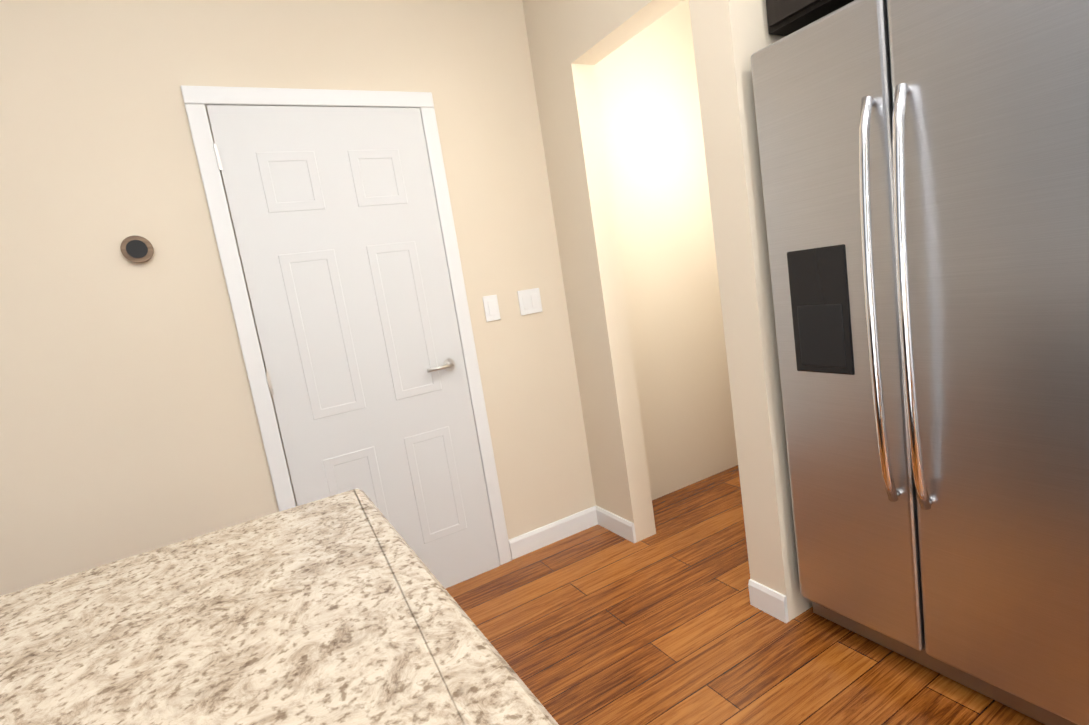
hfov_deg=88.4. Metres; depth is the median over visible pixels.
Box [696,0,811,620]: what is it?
wall
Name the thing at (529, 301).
light switch
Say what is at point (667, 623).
floor
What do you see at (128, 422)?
wall
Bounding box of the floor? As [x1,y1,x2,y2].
[446,465,1044,724]
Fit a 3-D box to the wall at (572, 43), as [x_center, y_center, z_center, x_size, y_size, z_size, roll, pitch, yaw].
[0.330,-0.773,2.251,0.120,3.300,1.010,-13,9,-28]
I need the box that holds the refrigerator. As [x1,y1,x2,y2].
[751,0,1088,724]
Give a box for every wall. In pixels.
[0,0,737,595]
[522,0,756,581]
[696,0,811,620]
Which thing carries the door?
attached to the wall at (128, 422)
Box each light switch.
[482,295,500,321]
[517,288,541,314]
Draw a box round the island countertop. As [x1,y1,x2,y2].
[0,489,558,724]
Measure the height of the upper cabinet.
0.380 m
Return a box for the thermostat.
[120,235,153,262]
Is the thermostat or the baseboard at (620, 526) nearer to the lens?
the thermostat
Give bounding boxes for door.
[181,85,511,588]
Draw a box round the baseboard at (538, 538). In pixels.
[509,506,596,559]
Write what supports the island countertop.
on the kitchen island
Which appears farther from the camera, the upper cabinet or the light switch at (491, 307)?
the light switch at (491, 307)
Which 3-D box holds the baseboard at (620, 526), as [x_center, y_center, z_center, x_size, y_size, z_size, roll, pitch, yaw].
[0.350,0.791,2.739,0.014,0.095,0.280,-13,9,-28]
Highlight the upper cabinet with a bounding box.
[766,0,853,35]
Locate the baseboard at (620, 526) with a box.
[595,505,636,542]
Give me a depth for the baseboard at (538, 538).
2.75 m
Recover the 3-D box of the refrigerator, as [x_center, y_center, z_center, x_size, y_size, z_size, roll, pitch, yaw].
[1.237,-0.052,1.518,0.807,1.825,0.919,-13,9,-28]

